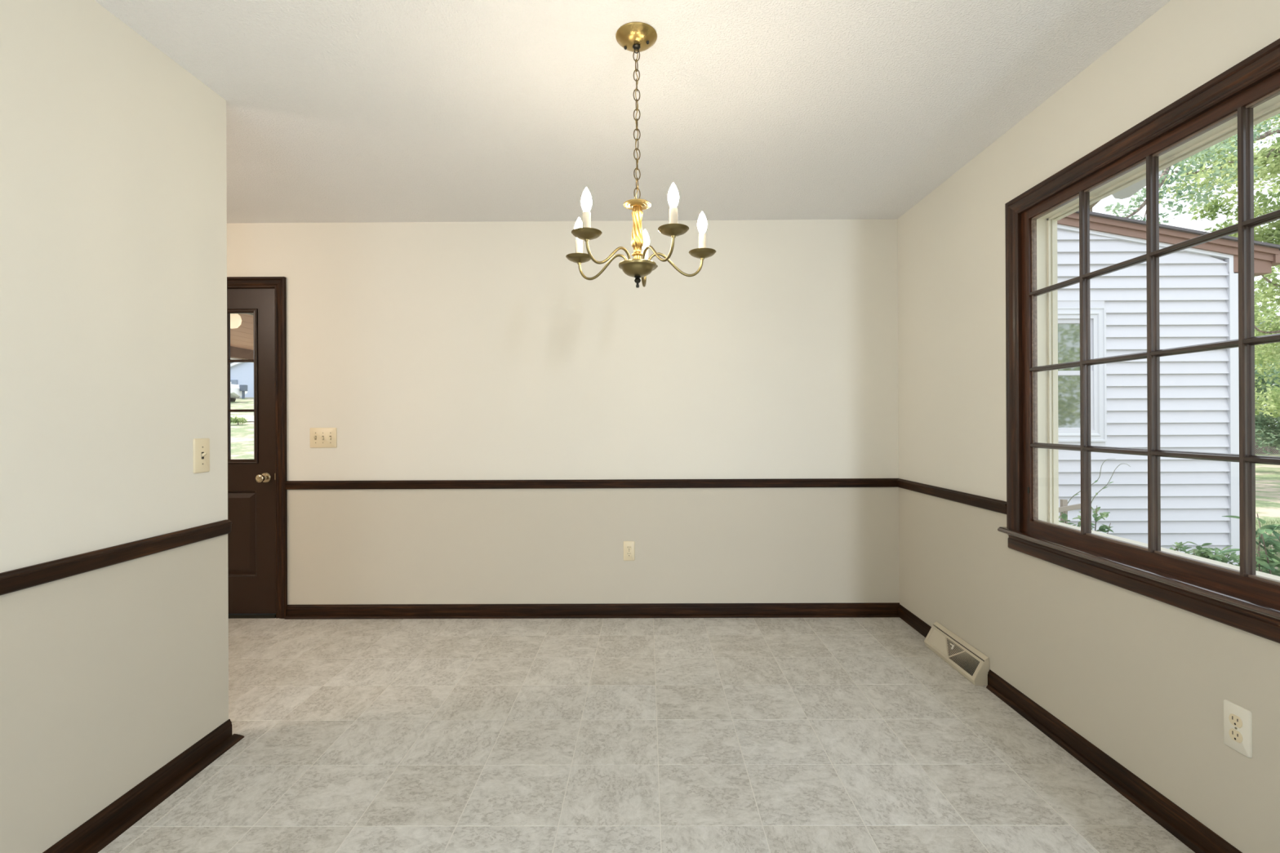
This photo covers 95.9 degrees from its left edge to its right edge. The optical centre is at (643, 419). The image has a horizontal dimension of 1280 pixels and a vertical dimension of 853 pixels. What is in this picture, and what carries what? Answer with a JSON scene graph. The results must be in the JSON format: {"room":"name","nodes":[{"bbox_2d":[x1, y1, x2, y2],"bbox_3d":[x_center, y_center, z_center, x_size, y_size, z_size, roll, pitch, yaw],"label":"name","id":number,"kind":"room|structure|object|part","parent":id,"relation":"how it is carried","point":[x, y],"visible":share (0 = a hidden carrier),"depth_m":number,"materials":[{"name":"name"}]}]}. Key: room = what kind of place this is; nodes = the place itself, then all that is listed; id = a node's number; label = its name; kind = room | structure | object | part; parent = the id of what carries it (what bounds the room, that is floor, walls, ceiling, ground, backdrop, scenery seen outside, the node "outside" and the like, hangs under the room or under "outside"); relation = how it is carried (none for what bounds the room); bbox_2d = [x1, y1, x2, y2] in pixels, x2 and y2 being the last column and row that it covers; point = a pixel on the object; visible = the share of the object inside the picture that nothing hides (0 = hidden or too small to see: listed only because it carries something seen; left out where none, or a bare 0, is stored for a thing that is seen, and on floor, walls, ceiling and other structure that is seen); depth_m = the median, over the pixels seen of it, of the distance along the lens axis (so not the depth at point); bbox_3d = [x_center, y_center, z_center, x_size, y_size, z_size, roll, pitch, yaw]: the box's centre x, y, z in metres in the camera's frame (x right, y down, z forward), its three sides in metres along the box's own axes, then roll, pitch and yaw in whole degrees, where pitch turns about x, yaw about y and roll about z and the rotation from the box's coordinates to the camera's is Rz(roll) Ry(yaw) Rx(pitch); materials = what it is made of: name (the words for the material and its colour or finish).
{"room":"dining room","nodes":[
{"label":"dining room","id":0,"kind":"room"},
{"bbox_2d":[0,0,228,852],"bbox_3d":[-1.656,-0.001,0.807,0.120,2.439,2.798,0,0,0],"label":"wall","id":1,"kind":"structure","parent":0,"point":[113,185],"depth_m":1.69,"materials":[{"name":"beige paint"}]},
{"bbox_2d":[0,520,231,595],"bbox_3d":[-1.584,0.406,0.806,0.020,0.053,2.799,0,0,0],"label":"trim","id":2,"kind":"structure","parent":1,"relation":"attached to","point":[20,579],"depth_m":1.68,"materials":[{"name":"brown wood"}]},
{"bbox_2d":[42,719,244,852],"bbox_3d":[-1.565,1.181,0.811,0.052,0.074,2.810,0,0,0],"label":"baseboard","id":3,"kind":"structure","parent":1,"relation":"attached to","point":[101,829],"depth_m":1.82,"materials":[{"name":"brown wood"}]},
{"bbox_2d":[193,438,209,473],"bbox_3d":[-1.580,0.129,2.074,0.019,0.123,0.073,0,0,0],"label":"light switch","id":4,"kind":"object","parent":1,"relation":"attached to","point":[201,446],"visible":1,"depth_m":2.07,"materials":[{"name":"beige plastic"}]},
{"bbox_2d":[226,218,899,604],"bbox_3d":[-1.409,0.000,3.623,6.189,2.439,0.120,0,0,0],"label":"wall","id":5,"kind":"structure","parent":0,"point":[432,350],"depth_m":3.56,"materials":[{"name":"beige paint"}]},
{"bbox_2d":[226,276,287,618],"bbox_3d":[-2.685,0.175,3.597,0.962,2.102,0.183,0,0,0],"label":"door","id":6,"kind":"structure","parent":5,"relation":"in","point":[257,493],"depth_m":3.57,"materials":[{"name":"brown wood"}]},
{"bbox_3d":[-2.502,0.706,3.578,0.220,0.534,0.014,0,0,0],"label":"raised panel","id":7,"kind":"part","parent":6,"relation":"part of","materials":[{"name":"brown paint"}]},
{"bbox_3d":[-2.661,-0.206,3.569,0.547,0.957,0.011,0,0,0],"label":"lite frame","id":8,"kind":"part","parent":6,"relation":"part of","materials":[{"name":"brown paint"}]},
{"bbox_3d":[-2.689,-0.843,3.559,0.962,0.066,0.020,0,0,0],"label":"casing","id":9,"kind":"part","parent":6,"relation":"part of","materials":[{"name":"brown wood"}]},
{"bbox_3d":[-2.339,0.359,3.540,0.064,0.064,0.066,0,0,0],"label":"knob","id":10,"kind":"part","parent":6,"relation":"part of","materials":[{"name":"gold metal"}]},
{"bbox_3d":[-2.237,0.172,3.556,0.066,2.102,0.020,0,0,0],"label":"casing","id":11,"kind":"part","parent":6,"relation":"part of","materials":[{"name":"brown wood"}]},
{"bbox_2d":[310,427,337,448],"bbox_3d":[-1.977,0.112,3.556,0.166,0.124,0.019,0,0,0],"label":"light switch","id":12,"kind":"object","parent":5,"relation":"attached to","point":[320,437],"visible":1,"depth_m":3.56,"materials":[{"name":"beige plastic"}]},
{"bbox_2d":[284,478,898,489],"bbox_3d":[-0.318,0.396,3.547,3.770,0.053,0.020,0,0,0],"label":"trim","id":13,"kind":"structure","parent":5,"relation":"attached to","point":[799,482],"depth_m":3.54,"materials":[{"name":"brown wood"}]},
{"bbox_2d":[284,602,899,619],"bbox_3d":[-0.314,1.174,3.542,3.770,0.080,0.029,0,0,0],"label":"baseboard","id":14,"kind":"structure","parent":5,"relation":"attached to","point":[880,610],"depth_m":3.54,"materials":[{"name":"brown wood"}]},
{"bbox_3d":[-0.314,1.206,3.536,3.770,0.017,0.017,0,0,0],"label":"shoe moulding","id":15,"kind":"part","parent":14,"relation":"part of","materials":[{"name":"brown wood"}]},
{"bbox_2d":[623,541,635,560],"bbox_3d":[-0.090,0.809,3.552,0.070,0.120,0.008,0,0,0],"label":"wall outlet","id":16,"kind":"object","parent":5,"relation":"attached to","point":[628,546],"visible":1,"depth_m":3.55,"materials":[{"name":"beige plastic"}]},
{"bbox_2d":[626,551,631,556],"bbox_3d":[-0.090,0.828,3.550,0.034,0.029,0.004,0,0,0],"label":"receptacle","id":17,"kind":"object","parent":16,"relation":"attached to","point":[628,553],"depth_m":3.55,"materials":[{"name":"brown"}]},
{"bbox_2d":[626,545,631,550],"bbox_3d":[-0.090,0.789,3.550,0.034,0.029,0.004,0,0,0],"label":"receptacle","id":18,"kind":"object","parent":16,"relation":"attached to","point":[628,547],"depth_m":3.55,"materials":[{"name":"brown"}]},
{"bbox_2d":[94,0,1170,222],"bbox_3d":[-1.429,-1.282,0.486,6.189,0.120,6.396,0,0,0],"label":"ceiling","id":19,"kind":"structure","parent":0,"point":[338,111],"depth_m":2.19,"materials":[{"name":"white paint"}]},
{"bbox_2d":[565,22,715,288],"bbox_3d":[-0.014,-0.825,1.859,0.498,0.805,0.492,0,0,0],"label":"chandelier","id":20,"kind":"object","parent":19,"relation":"hanging from","point":[634,37],"visible":1,"depth_m":1.83,"materials":[{"name":"gold metal"}]},
{"bbox_3d":[-0.216,-0.642,1.936,0.032,0.074,0.032,0,0,25],"label":"bulb","id":21,"kind":"part","parent":20,"relation":"part of","materials":[{"name":"white glass"}]},
{"bbox_3d":[-0.167,-0.643,1.687,0.032,0.074,0.032,0,0,43],"label":"bulb","id":22,"kind":"part","parent":20,"relation":"part of","materials":[{"name":"white glass"}]},
{"bbox_3d":[-0.133,-0.500,1.898,0.190,0.074,0.009,0,0,25],"label":"arm","id":23,"kind":"part","parent":20,"relation":"part of","materials":[{"name":"gold metal"}]},
{"bbox_3d":[-0.105,-0.501,1.754,0.009,0.074,0.190,0,0,43],"label":"arm","id":24,"kind":"part","parent":20,"relation":"part of","materials":[{"name":"gold metal"}]},
{"bbox_3d":[-0.022,-0.941,1.846,0.010,0.497,0.009,0,0,0],"label":"cord","id":25,"kind":"part","parent":20,"relation":"part of","materials":[{"name":"gold metal"}]},
{"bbox_3d":[-0.020,-0.481,1.845,0.122,0.047,0.122,0,0,0],"label":"lamp shade","id":26,"kind":"part","parent":20,"relation":"part of","materials":[{"name":"gold metal"}]},
{"bbox_3d":[-0.005,-0.501,1.970,0.009,0.074,0.190,0,0,7],"label":"arm","id":27,"kind":"part","parent":20,"relation":"part of","materials":[{"name":"gold metal"}]},
{"bbox_3d":[0.005,-0.643,2.060,0.032,0.074,0.032,0,0,7],"label":"bulb","id":28,"kind":"part","parent":20,"relation":"part of","materials":[{"name":"white glass"}]},
{"bbox_3d":[0.041,-0.501,1.736,0.009,0.074,0.190,0,0,-29],"label":"arm","id":29,"kind":"part","parent":20,"relation":"part of","materials":[{"name":"gold metal"}]},
{"bbox_3d":[0.085,-0.644,1.657,0.032,0.074,0.032,0,0,-29],"label":"bulb","id":30,"kind":"part","parent":20,"relation":"part of","materials":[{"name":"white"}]},
{"bbox_3d":[0.103,-0.501,1.870,0.190,0.074,0.009,0,0,-11],"label":"arm","id":31,"kind":"part","parent":20,"relation":"part of","materials":[{"name":"gold metal"}]},
{"bbox_3d":[0.191,-0.644,1.888,0.032,0.074,0.032,0,0,-11],"label":"bulb","id":32,"kind":"part","parent":20,"relation":"part of","materials":[{"name":"white glass"}]},
{"bbox_2d":[97,617,1195,852],"bbox_3d":[-1.417,1.277,0.473,6.189,0.120,6.376,0,0,0],"label":"floor","id":33,"kind":"structure","parent":0,"point":[616,735],"depth_m":2.08,"materials":[{"name":"white tile"}]},
{"bbox_2d":[924,622,989,685],"bbox_3d":[1.531,1.141,2.849,0.071,0.126,0.470,0,0,0],"label":"floor vent","id":34,"kind":"object","parent":33,"relation":"in","point":[967,660],"visible":1,"depth_m":2.81,"materials":[{"name":"beige metal"}]},
{"bbox_2d":[897,0,1279,852],"bbox_3d":[1.606,-0.017,0.471,0.110,2.439,6.156,0,0,0],"label":"wall","id":35,"kind":"structure","parent":0,"point":[1147,682],"depth_m":2.18,"materials":[{"name":"beige paint"}]},
{"bbox_2d":[897,478,1006,514],"bbox_3d":[1.555,0.384,2.997,0.020,0.060,1.068,0,0,0],"label":"trim","id":36,"kind":"structure","parent":35,"relation":"attached to","point":[993,504],"depth_m":2.86,"materials":[{"name":"brown wood"}]},
{"bbox_2d":[897,604,1242,852],"bbox_3d":[1.547,1.167,1.464,0.029,0.074,4.144,0,0,0],"label":"baseboard","id":37,"kind":"structure","parent":35,"relation":"attached to","point":[1186,828],"depth_m":1.92,"materials":[{"name":"brown wood"}]},
{"bbox_3d":[1.539,1.195,0.992,0.017,0.017,3.200,0,0,0],"label":"shoe moulding","id":38,"kind":"part","parent":37,"relation":"part of","materials":[{"name":"brown wood"}]},
{"bbox_2d":[997,38,1279,643],"bbox_3d":[1.607,-0.188,1.506,0.198,1.464,1.937,0,0,0],"label":"window","id":39,"kind":"structure","parent":35,"relation":"in","point":[1246,95],"depth_m":1.81,"materials":[{"name":"brown wood"}]},
{"bbox_3d":[1.549,-0.229,2.423,0.020,1.379,0.066,0,0,0],"label":"casing","id":40,"kind":"part","parent":39,"relation":"part of","materials":[{"name":"brown wood"}]},
{"bbox_3d":[1.542,-0.887,1.513,0.020,0.066,1.887,0,0,0],"label":"casing","id":41,"kind":"part","parent":39,"relation":"part of","materials":[{"name":"brown wood"}]},
{"bbox_3d":[1.574,-0.836,1.513,0.028,0.036,1.665,0,0,0],"label":"sash rail","id":42,"kind":"part","parent":39,"relation":"part of","materials":[{"name":"brown wood"}]},
{"bbox_3d":[1.580,0.435,1.512,0.028,0.049,1.665,0,0,0],"label":"sash rail","id":43,"kind":"part","parent":39,"relation":"part of","materials":[{"name":"brown wood"}]},
{"bbox_3d":[1.649,-0.194,1.512,0.115,1.348,1.753,0,0,0],"label":"exterior frame","id":44,"kind":"part","parent":39,"relation":"part of","materials":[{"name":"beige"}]},
{"bbox_2d":[1223,699,1252,758],"bbox_3d":[1.556,0.810,1.515,0.008,0.121,0.070,0,0,0],"label":"wall outlet","id":45,"kind":"object","parent":35,"relation":"attached to","point":[1237,720],"visible":1,"depth_m":1.51,"materials":[{"name":"beige plastic"}]},
{"bbox_2d":[1228,728,1242,742],"bbox_3d":[1.554,0.830,1.515,0.004,0.029,0.034,0,0,0],"label":"receptacle","id":46,"kind":"object","parent":45,"relation":"attached to","point":[1235,735],"depth_m":1.51,"materials":[{"name":"beige plastic"}]},
{"bbox_2d":[1228,713,1242,728],"bbox_3d":[1.554,0.791,1.515,0.004,0.029,0.034,0,0,0],"label":"receptacle","id":47,"kind":"object","parent":45,"relation":"attached to","point":[1235,720],"depth_m":1.51,"materials":[{"name":"beige plastic"}]},
{"label":"outside","id":48,"kind":"structure","parent":0,"visible":0},
{"bbox_2d":[230,397,1279,573],"bbox_3d":[5.092,-2.480,43.929,129.800,8.253,115.900,0,0,0],"label":"lawn","id":49,"kind":"structure","parent":48,"point":[1267,476],"depth_m":18.22,"materials":[{"name":"green plant"}]},
{"bbox_2d":[230,382,248,401],"bbox_3d":[-40.146,-2.498,52.189,8.451,1.880,2.200,0,0,0],"label":"boat","id":50,"kind":"object","parent":49,"relation":"on","point":[236,392],"visible":0.31,"depth_m":51.97,"materials":[{"name":"white"}]},
{"bbox_3d":[-36.146,-2.502,52.170,0.450,1.250,0.400,0,0,0],"label":"outboard motor","id":51,"kind":"part","parent":50,"relation":"part of","materials":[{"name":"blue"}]},
{"bbox_2d":[231,415,248,424],"bbox_3d":[-22.573,0.059,32.109,1.100,0.663,0.765,0,0,0],"label":"bush","id":52,"kind":"object","parent":49,"relation":"on","point":[234,420],"visible":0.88,"depth_m":32.03,"materials":[{"name":"green plant"}]},
{"bbox_2d":[230,362,253,397],"bbox_3d":[-39.967,-4.687,65.990,12.500,6.280,12.400,0,0,0],"label":"house","id":53,"kind":"structure","parent":49,"relation":"on","point":[241,373],"depth_m":60.20,"materials":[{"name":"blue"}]},
{"bbox_3d":[-43.537,-3.086,60.165,2.400,2.100,0.120,0,0,0],"label":"garage door","id":54,"kind":"part","parent":53,"relation":"part of","materials":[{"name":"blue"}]},
{"bbox_2d":[1058,499,1080,523],"bbox_3d":[3.150,1.105,4.321,0.356,1.011,0.048,0,0,0],"label":"trellis","id":55,"kind":"object","parent":49,"relation":"on","point":[1064,507],"visible":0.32,"depth_m":4.30,"materials":[{"name":"beige wood"}]},
{"bbox_2d":[1058,458,1130,518],"bbox_3d":[3.408,0.558,4.379,0.575,0.522,0.045,0,0,0],"label":"vine","id":56,"kind":"object","parent":55,"relation":"attached to","point":[1108,459],"visible":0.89,"depth_m":4.38,"materials":[{"name":"green plant"}]},
{"bbox_3d":[3.498,0.576,4.383,0.395,0.486,0.006,0,0,0],"label":"stem","id":57,"kind":"part","parent":56,"relation":"part of","materials":[{"name":"green plant"}]},
{"bbox_2d":[1058,505,1119,537],"bbox_3d":[3.270,1.118,4.262,0.481,0.988,0.328,0,0,-26],"label":"shrub","id":58,"kind":"object","parent":49,"relation":"on","point":[1102,528],"visible":0.08,"depth_m":4.24,"materials":[{"name":"green plant"}]},
{"bbox_2d":[1057,210,1279,565],"bbox_3d":[3.722,-0.505,8.528,5.770,4.250,5.310,0,0,0],"label":"neighboring house","id":59,"kind":"structure","parent":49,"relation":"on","point":[1198,285],"depth_m":5.97,"materials":[{"name":"white plastic"}]},
{"bbox_3d":[4.193,-0.744,5.984,0.898,0.600,0.014,0,0,0],"label":"window sash","id":60,"kind":"part","parent":59,"relation":"part of","materials":[{"name":"white plastic"}]},
{"bbox_3d":[4.196,-0.184,5.970,0.898,0.640,0.014,0,0,0],"label":"window sash","id":61,"kind":"part","parent":59,"relation":"part of","materials":[{"name":"white plastic"}]},
{"bbox_3d":[4.547,-1.878,5.977,3.055,0.744,0.047,0,0,0],"label":"frieze trim","id":62,"kind":"part","parent":59,"relation":"part of","materials":[{"name":"white"}]},
{"bbox_2d":[1089,113,1279,223],"bbox_3d":[9.929,-2.827,10.832,2.788,9.022,7.523,0,0,33],"label":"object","id":63,"kind":"object","parent":49,"relation":"on","point":[1164,175],"visible":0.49,"depth_m":8.61,"materials":[{"name":"green plant"}]},
{"bbox_2d":[1169,541,1265,572],"bbox_3d":[5.114,1.348,5.128,0.840,0.539,0.383,0,0,0],"label":"shrub","id":64,"kind":"object","parent":49,"relation":"on","point":[1206,553],"visible":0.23,"depth_m":5.14,"materials":[{"name":"green plant"}]},
{"bbox_2d":[1159,113,1279,386],"bbox_3d":[13.469,-2.595,11.487,7.591,8.527,3.499,0,0,-30],"label":"oak tree","id":65,"kind":"object","parent":49,"relation":"on","point":[1266,156],"visible":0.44,"depth_m":10.91,"materials":[{"name":"green plant"}]},
{"bbox_2d":[1216,513,1279,576],"bbox_3d":[3.162,1.037,2.889,0.425,1.142,0.308,0,0,0],"label":"shrub","id":66,"kind":"object","parent":49,"relation":"on","point":[1263,561],"visible":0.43,"depth_m":2.87,"materials":[{"name":"green plant"}]},
{"bbox_3d":[3.106,1.073,2.906,0.091,1.070,0.016,0,0,33],"label":"stem","id":67,"kind":"part","parent":66,"relation":"part of","materials":[{"name":"green plant"}]},
{"bbox_3d":[3.113,1.113,2.897,0.069,0.989,0.035,0,0,6],"label":"stem","id":68,"kind":"part","parent":66,"relation":"part of","materials":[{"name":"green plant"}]},
{"bbox_3d":[3.106,1.038,2.862,0.080,1.139,0.060,0,0,0],"label":"stem","id":69,"kind":"part","parent":66,"relation":"part of","materials":[{"name":"green plant"}]},
{"bbox_2d":[1253,265,1279,424],"bbox_3d":[29.218,-4.143,34.848,18.309,11.500,13.110,0,0,0],"label":"tree","id":70,"kind":"object","parent":49,"relation":"on","point":[1274,269],"visible":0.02,"depth_m":30.59,"materials":[{"name":"green plant"}]},
{"bbox_2d":[1254,304,1279,417],"bbox_3d":[19.628,-0.850,16.954,6.286,4.977,4.471,0,0,0],"label":"young tree","id":71,"kind":"object","parent":49,"relation":"on","point":[1260,358],"visible":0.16,"depth_m":16.31,"materials":[{"name":"green plant"}]},
{"bbox_2d":[1254,360,1279,453],"bbox_3d":[24.668,-0.883,22.263,6.764,5.000,4.998,0,0,0],"label":"conifer","id":72,"kind":"object","parent":49,"relation":"on","point":[1272,440],"visible":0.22,"depth_m":21.99,"materials":[{"name":"green plant"}]},
{"bbox_2d":[1255,430,1279,453],"bbox_3d":[29.125,0.934,25.924,22.000,1.170,0.120,0,0,0],"label":"fence","id":73,"kind":"object","parent":49,"relation":"on","point":[1259,448],"visible":0.02,"depth_m":25.87,"materials":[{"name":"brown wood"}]},
{"bbox_2d":[1255,515,1279,571],"bbox_3d":[6.265,1.526,6.717,12.062,0.163,3.527,0,0,-36],"label":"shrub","id":74,"kind":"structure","parent":49,"relation":"on","point":[1269,547],"depth_m":7.80,"materials":[{"name":"green plant"}]},
{"bbox_2d":[1255,429,1279,455],"bbox_3d":[28.199,0.908,24.869,14.628,1.290,0.070,0,0,0],"label":"wire fence","id":75,"kind":"object","parent":49,"relation":"on","point":[1268,450],"visible":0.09,"depth_m":24.87,"materials":[{"name":"grey metal"}]},
{"bbox_3d":[-3.706,1.369,8.254,6.300,0.170,9.124,0,0,0],"label":"carport slab","id":76,"kind":"object","parent":49,"relation":"on","visible":0},
{"bbox_2d":[230,313,253,359],"bbox_3d":[-3.631,0.034,8.210,6.562,2.720,9.014,0,0,0],"label":"carport","id":77,"kind":"object","parent":76,"relation":"on","point":[242,338],"visible":0.02,"depth_m":8.59,"materials":[{"name":"beige wood"}]},
{"bbox_2d":[230,313,253,328],"bbox_3d":[-3.998,-1.040,5.656,1.308,0.312,1.272,0,0,0],"label":"ceiling light","id":78,"kind":"object","parent":77,"relation":"hanging from","point":[235,319],"visible":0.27,"depth_m":5.59,"materials":[{"name":"white glass"}]},
{"bbox_3d":[-4.008,-0.963,5.620,0.160,0.157,0.160,0,0,0],"label":"globe","id":79,"kind":"part","parent":78,"relation":"part of","materials":[{"name":"beige glass"}]},
{"bbox_3d":[-1.598,-2.034,0.337,7.220,1.375,6.856,0,0,0],"label":"house roof","id":80,"kind":"structure","parent":0,"visible":0},
{"bbox_2d":[1111,169,1162,199],"bbox_3d":[2.255,-1.248,2.735,0.296,0.300,0.288,0,0,0],"label":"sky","id":81,"kind":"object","parent":80,"relation":"attached to","point":[1129,191],"visible":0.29,"depth_m":2.76,"materials":[{"name":"grey"}]},
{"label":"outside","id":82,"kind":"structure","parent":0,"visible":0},
{"bbox_2d":[231,415,253,421],"bbox_3d":[-21.332,0.707,35.599,57.000,2.006,4.000,0,0,0],"label":"road","id":83,"kind":"structure","parent":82,"point":[251,418],"depth_m":36.10,"materials":[{"name":"grey asphalt"}]}
]}

